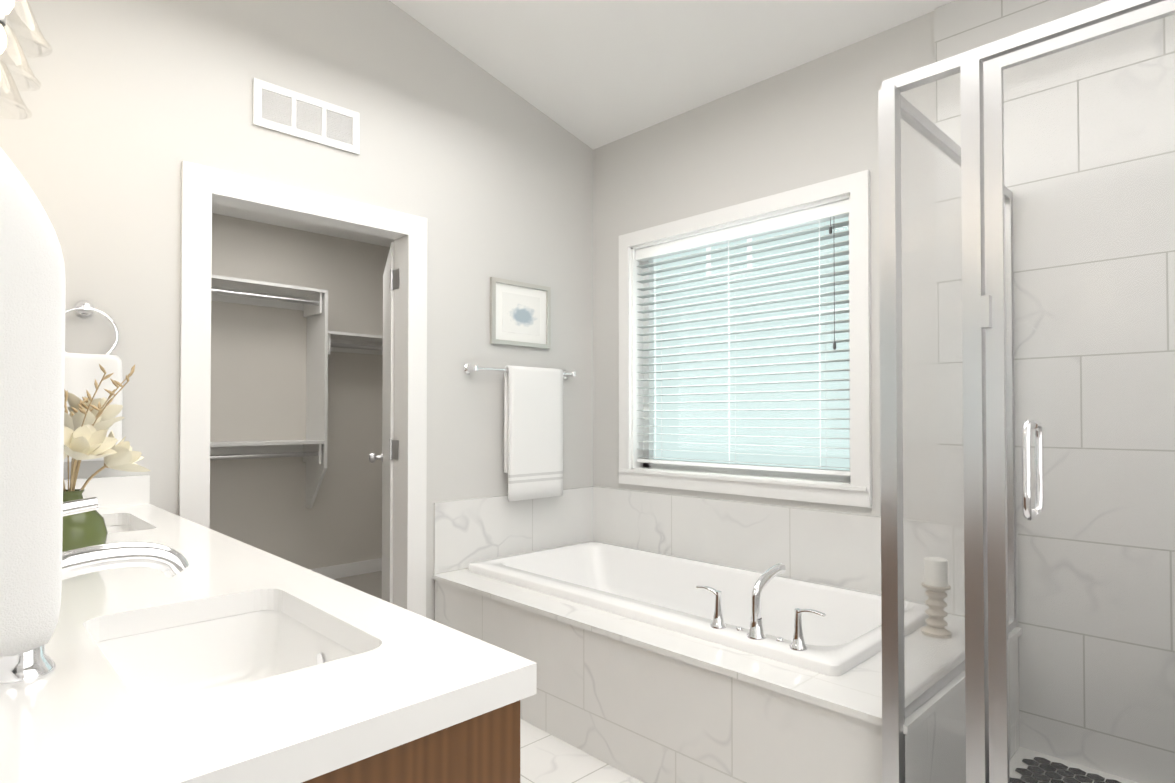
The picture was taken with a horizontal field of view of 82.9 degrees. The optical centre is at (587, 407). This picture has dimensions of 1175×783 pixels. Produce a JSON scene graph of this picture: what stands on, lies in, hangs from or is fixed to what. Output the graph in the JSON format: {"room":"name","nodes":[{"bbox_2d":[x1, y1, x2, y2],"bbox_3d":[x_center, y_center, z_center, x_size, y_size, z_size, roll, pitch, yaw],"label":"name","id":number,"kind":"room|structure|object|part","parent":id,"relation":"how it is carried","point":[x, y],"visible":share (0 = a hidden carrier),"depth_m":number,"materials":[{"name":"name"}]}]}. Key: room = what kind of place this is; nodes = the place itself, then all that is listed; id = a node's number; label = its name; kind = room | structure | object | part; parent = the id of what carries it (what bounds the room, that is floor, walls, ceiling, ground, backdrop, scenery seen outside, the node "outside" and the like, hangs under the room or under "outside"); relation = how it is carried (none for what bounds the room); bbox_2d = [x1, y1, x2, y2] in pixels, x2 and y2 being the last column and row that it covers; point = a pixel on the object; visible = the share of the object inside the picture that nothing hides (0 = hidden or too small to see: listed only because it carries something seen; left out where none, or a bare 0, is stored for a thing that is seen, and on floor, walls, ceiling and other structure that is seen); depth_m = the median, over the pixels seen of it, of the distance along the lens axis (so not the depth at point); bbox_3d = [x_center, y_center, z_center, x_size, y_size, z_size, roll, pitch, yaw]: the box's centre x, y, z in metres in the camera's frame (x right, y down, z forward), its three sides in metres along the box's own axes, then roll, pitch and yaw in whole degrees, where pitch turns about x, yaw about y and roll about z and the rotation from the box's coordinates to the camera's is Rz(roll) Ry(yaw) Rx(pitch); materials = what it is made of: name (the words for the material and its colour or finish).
{"room":"bathroom","nodes":[
{"label":"bathroom","id":0,"kind":"room"},
{"bbox_2d":[0,0,592,620],"bbox_3d":[-1.003,-0.492,2.959,3.080,3.473,0.120,1,-1,-44],"label":"wall","id":1,"kind":"structure","parent":0,"point":[130,104],"depth_m":2.73,"materials":[{"name":"paint"}]},
{"bbox_2d":[64,300,122,461],"bbox_3d":[-1.651,-0.091,2.186,0.196,0.531,0.070,1,-1,-44],"label":"towel ring","id":2,"kind":"object","parent":1,"relation":"attached to","point":[83,372],"visible":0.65,"depth_m":2.19,"materials":[{"name":"silver metal"}]},
{"bbox_2d":[64,352,122,461],"bbox_3d":[-1.645,-0.001,2.178,0.196,0.351,0.051,1,-1,-44],"label":"towel","id":3,"kind":"object","parent":2,"relation":"hanging from","point":[81,370],"depth_m":2.18,"materials":[{"name":"white fabric"}]},
{"bbox_2d":[64,475,149,506],"bbox_3d":[-1.740,0.284,2.128,0.575,0.100,0.020,1,-1,-44],"label":"backsplash","id":4,"kind":"structure","parent":1,"relation":"attached to","point":[119,491],"depth_m":2.26,"materials":[{"name":"white stone"}]},
{"bbox_2d":[178,161,426,616],"bbox_3d":[-1.111,0.177,2.746,1.000,2.130,0.020,1,-1,-44],"label":"trim","id":5,"kind":"structure","parent":1,"relation":"attached to","point":[201,185],"depth_m":2.56,"materials":[{"name":"white wood"}]},
{"bbox_2d":[253,78,359,154],"bbox_3d":[-1.145,-1.188,2.736,0.430,0.180,0.013,1,-1,-44],"label":"air vent","id":6,"kind":"object","parent":1,"relation":"in","point":[288,111],"visible":1,"depth_m":2.72,"materials":[{"name":"white metal"}]},
{"bbox_2d":[212,195,406,608],"bbox_3d":[-1.160,0.213,2.796,0.860,2.060,0.128,1,-1,-44],"label":"door frame","id":7,"kind":"structure","parent":1,"relation":"attached to","point":[399,473],"depth_m":3.08,"materials":[{"name":"white wood"}]},
{"bbox_2d":[369,242,393,603],"bbox_3d":[-1.031,0.232,3.535,0.410,2.018,0.742,1,-1,-44],"label":"closet door","id":8,"kind":"structure","parent":1,"relation":"in","point":[387,435],"depth_m":3.36,"materials":[{"name":"white wood"}]},
{"bbox_3d":[-1.159,0.287,3.828,0.183,0.058,0.118,1,-1,-44],"label":"knob","id":9,"kind":"part","parent":8,"relation":"part of","materials":[{"name":"silver metal"}]},
{"bbox_3d":[-1.047,0.232,3.518,0.364,2.018,0.742,1,-1,-44],"label":"panel","id":10,"kind":"part","parent":8,"relation":"part of","materials":[{"name":"white wood"}]},
{"bbox_2d":[389,268,399,459],"bbox_3d":[-0.905,0.197,3.113,0.011,1.700,0.078,1,-1,-44],"label":"closet door hinge","id":11,"kind":"object","parent":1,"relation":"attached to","point":[394,284],"visible":0.6,"depth_m":3.12,"materials":[{"name":"silver metal"}]},
{"bbox_2d":[433,486,592,574],"bbox_3d":[-0.355,0.630,3.483,1.020,0.355,0.012,1,-1,-44],"label":"tile backsplash","id":12,"kind":"structure","parent":1,"relation":"attached to","point":[466,531],"depth_m":3.41,"materials":[{"name":"white tile"}]},
{"bbox_2d":[464,364,575,500],"bbox_3d":[-0.324,0.129,3.465,0.702,0.686,0.092,1,-1,-44],"label":"towel rail","id":13,"kind":"object","parent":1,"relation":"attached to","point":[533,432],"visible":1,"depth_m":3.45,"materials":[{"name":"white fabric"}]},
{"bbox_2d":[504,365,562,500],"bbox_3d":[-0.279,0.131,3.483,0.361,0.684,0.055,1,-1,-44],"label":"towel","id":14,"kind":"object","parent":13,"relation":"hanging from","point":[533,396],"depth_m":3.45,"materials":[{"name":"white fabric"}]},
{"bbox_2d":[490,277,550,348],"bbox_3d":[-0.348,-0.490,3.498,0.390,0.335,0.021,1,-1,-44],"label":"picture","id":15,"kind":"object","parent":1,"relation":"attached to","point":[520,313],"visible":1,"depth_m":3.49,"materials":[{"name":"silver metal"}]},
{"bbox_2d":[502,292,539,335],"bbox_3d":[-0.347,-0.490,3.497,0.250,0.205,0.002,1,-1,-44],"label":"art","id":16,"kind":"object","parent":15,"relation":"attached to","point":[520,310],"depth_m":3.49,"materials":[{"name":"white paper"}]},
{"bbox_2d":[209,213,389,568],"bbox_3d":[-2.312,-0.042,4.609,2.800,2.620,0.100,1,-1,-44],"label":"wall","id":17,"kind":"structure","parent":0,"point":[258,371],"depth_m":4.74,"materials":[{"name":"paint"}]},
{"bbox_2d":[210,275,382,507],"bbox_3d":[-2.164,-0.049,4.458,2.596,1.530,0.320,1,-1,-44],"label":"closet shelf","id":18,"kind":"object","parent":17,"relation":"attached to","point":[323,342],"visible":0.44,"depth_m":4.62,"materials":[{"name":"white wood"}]},
{"bbox_2d":[309,558,381,578],"bbox_3d":[-2.272,1.216,4.550,2.600,0.096,0.014,1,-1,-44],"label":"baseboard","id":19,"kind":"structure","parent":17,"relation":"attached to","point":[351,569],"depth_m":5.02,"materials":[{"name":"white wood"}]},
{"bbox_2d":[212,203,393,246],"bbox_3d":[-1.617,-1.327,3.915,2.800,0.070,2.090,1,-1,-44],"label":"ceiling","id":20,"kind":"structure","parent":0,"point":[225,210],"depth_m":4.66,"materials":[{"name":"paint"}]},
{"bbox_2d":[334,571,643,782],"bbox_3d":[-0.384,1.284,2.301,3.380,0.104,5.870,1,-1,-44],"label":"floor","id":21,"kind":"structure","parent":0,"point":[545,757],"depth_m":2.34,"materials":[{"name":"tile"}]},
{"bbox_2d":[320,707,519,782],"bbox_3d":[-1.002,0.792,1.384,0.598,0.861,2.098,1,-1,-44],"label":"bathroom vanity","id":22,"kind":"object","parent":21,"relation":"on","point":[485,750],"depth_m":0.76,"materials":[{"name":"brown wood"}]},
{"bbox_2d":[0,503,536,782],"bbox_3d":[-1.008,0.342,1.377,0.575,0.038,2.116,1,-1,-44],"label":"countertop","id":23,"kind":"structure","parent":22,"relation":"on","point":[402,677],"depth_m":0.75,"materials":[{"name":"white stone"}]},
{"bbox_2d":[0,495,195,682],"bbox_3d":[-0.617,0.214,0.838,0.204,0.203,0.062,1,-1,-44],"label":"faucet","id":24,"kind":"object","parent":23,"relation":"on","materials":[{"name":"silver metal"}]},
{"bbox_2d":[62,364,150,551],"bbox_3d":[-1.037,0.113,1.357,0.230,0.417,0.280,1,-1,-44],"label":"vase","id":25,"kind":"object","parent":23,"relation":"on","point":[89,421],"visible":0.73,"depth_m":1.34,"materials":[{"name":"green"}]},
{"bbox_2d":[105,519,131,530],"bbox_3d":[-1.415,0.429,1.865,0.292,0.146,0.442,1,-1,-44],"label":"sink","id":26,"kind":"object","parent":23,"relation":"in","point":[115,525],"depth_m":2.10,"materials":[{"name":"white ceramic"}]},
{"bbox_2d":[112,603,343,694],"bbox_3d":[-0.511,0.416,0.939,0.292,0.146,0.442,1,-1,-44],"label":"sink","id":27,"kind":"object","parent":23,"relation":"in","point":[197,650],"depth_m":1.11,"materials":[{"name":"white ceramic"}]},
{"bbox_2d":[433,541,1021,782],"bbox_3d":[0.398,0.881,2.718,1.058,0.721,2.128,1,-1,-44],"label":"tub","id":28,"kind":"object","parent":21,"relation":"on","point":[653,667],"visible":0.71,"depth_m":2.23,"materials":[{"name":"tile"}]},
{"bbox_2d":[468,541,928,675],"bbox_3d":[0.364,0.959,2.837,0.855,0.430,1.845,1,-1,-44],"label":"basin","id":29,"kind":"object","parent":28,"relation":"in","point":[653,589],"depth_m":2.85,"materials":[{"name":"white ceramic"}]},
{"bbox_2d":[696,563,825,650],"bbox_3d":[0.589,0.628,2.177,0.198,0.212,0.461,1,-1,-44],"label":"faucet","id":30,"kind":"object","parent":28,"relation":"on","point":[755,633],"depth_m":2.12,"materials":[{"name":"silver metal"}]},
{"bbox_2d":[921,582,951,638],"bbox_3d":[1.185,0.686,2.262,0.092,0.168,0.092,1,-1,-44],"label":"candle holder","id":31,"kind":"object","parent":28,"relation":"on","point":[931,583],"depth_m":2.24,"materials":[{"name":"beige ceramic"}]},
{"bbox_2d":[924,557,947,586],"bbox_3d":[1.185,0.558,2.264,0.072,0.088,0.072,1,-1,-44],"label":"candle","id":32,"kind":"object","parent":31,"relation":"on","point":[939,560],"depth_m":2.24,"materials":[{"name":"white wax"}]},
{"bbox_2d":[878,0,1174,782],"bbox_3d":[1.562,0.210,1.496,1.116,2.027,1.354,1,-1,-44],"label":"shower","id":33,"kind":"object","parent":21,"relation":"on","point":[988,448],"visible":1,"depth_m":1.49,"materials":[{"name":"silver metal"}]},
{"bbox_3d":[0.948,0.131,1.416,0.124,0.213,0.015,1,-1,-44],"label":"handle","id":34,"kind":"part","parent":33,"relation":"part of","materials":[{"name":"silver metal"}]},
{"bbox_3d":[1.103,0.163,1.241,0.038,1.875,0.648,1,-1,-44],"label":"door frame","id":35,"kind":"part","parent":33,"relation":"part of","materials":[{"name":"silver metal"}]},
{"bbox_2d":[389,0,954,149],"bbox_3d":[0.311,-1.937,1.634,3.380,0.931,3.880,1,-1,-44],"label":"ceiling","id":36,"kind":"structure","parent":0,"point":[593,74],"depth_m":3.02,"materials":[{"name":"paint"}]},
{"bbox_2d":[593,11,1019,746],"bbox_3d":[1.307,-0.154,2.686,0.150,2.790,3.730,1,-1,-44],"label":"wall","id":37,"kind":"structure","parent":0,"point":[815,121],"depth_m":3.02,"materials":[{"name":"paint"}]},
{"bbox_2d":[619,170,871,507],"bbox_3d":[0.717,-0.276,3.267,0.184,1.380,1.392,1,-1,-44],"label":"window","id":38,"kind":"structure","parent":37,"relation":"in","point":[643,318],"depth_m":3.16,"materials":[{"name":"white wood"}]},
{"bbox_2d":[661,257,661,439],"bbox_3d":[0.402,-0.280,3.610,0.002,1.122,0.002,1,-1,-44],"label":"ladder","id":39,"kind":"object","parent":38,"relation":"hanging from","point":[661,257],"depth_m":3.61,"materials":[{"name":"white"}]},
{"bbox_2d":[728,239,729,463],"bbox_3d":[0.689,-0.285,3.239,0.002,1.122,0.002,1,-1,-44],"label":"ladder","id":40,"kind":"object","parent":38,"relation":"hanging from","point":[728,239],"depth_m":3.23,"materials":[{"name":"white fabric"}]},
{"bbox_2d":[735,368,735,463],"bbox_3d":[0.727,-0.284,3.277,0.002,1.122,0.002,1,-1,-44],"label":"ladder","id":41,"kind":"object","parent":38,"relation":"hanging from","point":[735,368],"depth_m":3.27,"materials":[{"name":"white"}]},
{"bbox_3d":[0.708,-0.291,3.258,0.060,1.170,1.208,1,-1,-44],"label":"window blind rails","id":42,"kind":"part","parent":38,"relation":"part of","materials":[{"name":"white plastic"}]},
{"bbox_2d":[819,228,820,469],"bbox_3d":[1.014,-0.290,2.906,0.002,1.122,0.002,1,-1,-44],"label":"ladder","id":43,"kind":"object","parent":38,"relation":"hanging from","point":[819,228],"depth_m":2.91,"materials":[{"name":"white fabric"}]},
{"bbox_2d":[825,280,825,379],"bbox_3d":[1.053,-0.289,2.944,0.002,1.122,0.002,1,-1,-44],"label":"ladder","id":44,"kind":"object","parent":38,"relation":"hanging from","point":[825,280],"depth_m":2.94,"materials":[{"name":"white fabric"}]},
{"bbox_3d":[1.053,-0.534,2.860,0.014,0.574,0.028,1,-1,-44],"label":"blind cord","id":45,"kind":"part","parent":38,"relation":"part of","materials":[{"name":"grey plastic"}]},
{"bbox_2d":[593,486,1017,626],"bbox_3d":[0.774,0.625,3.105,0.011,0.355,2.130,1,-1,-44],"label":"tile backsplash","id":46,"kind":"structure","parent":37,"relation":"attached to","point":[839,549],"depth_m":3.04,"materials":[{"name":"white tile"}]},
{"bbox_2d":[934,0,1174,782],"bbox_3d":[1.891,-0.153,1.971,0.011,2.770,1.590,1,-1,-44],"label":"shower wall tile","id":47,"kind":"structure","parent":37,"relation":"attached to","point":[961,26],"depth_m":2.19,"materials":[{"name":"white tile"}]},
{"bbox_3d":[-0.779,-0.531,0.655,0.120,3.487,3.730,1,-1,-44],"label":"wall","id":48,"kind":"structure","parent":0,"visible":0},
{"bbox_2d":[0,0,52,119],"bbox_3d":[-1.429,-0.909,1.571,0.220,0.230,0.612,1,-1,-44],"label":"sconce","id":49,"kind":"object","parent":48,"relation":"attached to","point":[6,6],"visible":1,"depth_m":1.59,"materials":[{"name":"silver metal"}]},
{"bbox_3d":[-1.452,-0.972,1.548,0.154,0.105,0.600,1,-1,-44],"label":"arm","id":50,"kind":"part","parent":49,"relation":"part of"},
{"bbox_2d":[0,147,65,656],"bbox_3d":[-0.508,-0.111,0.543,0.118,0.603,0.220,1,-1,-44],"label":"mirror","id":51,"kind":"object","parent":48,"relation":"hanging from","point":[32,318],"visible":1,"depth_m":0.49,"materials":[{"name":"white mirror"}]},
{"label":"outside","id":52,"kind":"structure","parent":0,"visible":0},
{"bbox_2d":[654,217,849,470],"bbox_3d":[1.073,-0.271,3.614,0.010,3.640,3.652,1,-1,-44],"label":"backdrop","id":53,"kind":"structure","parent":52,"point":[708,454],"depth_m":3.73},
{"bbox_2d":[706,238,848,320],"bbox_3d":[1.019,-0.915,3.667,0.004,0.860,0.880,1,-1,-44],"label":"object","id":54,"kind":"object","parent":53,"relation":"attached to","point":[749,248],"depth_m":3.77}
]}

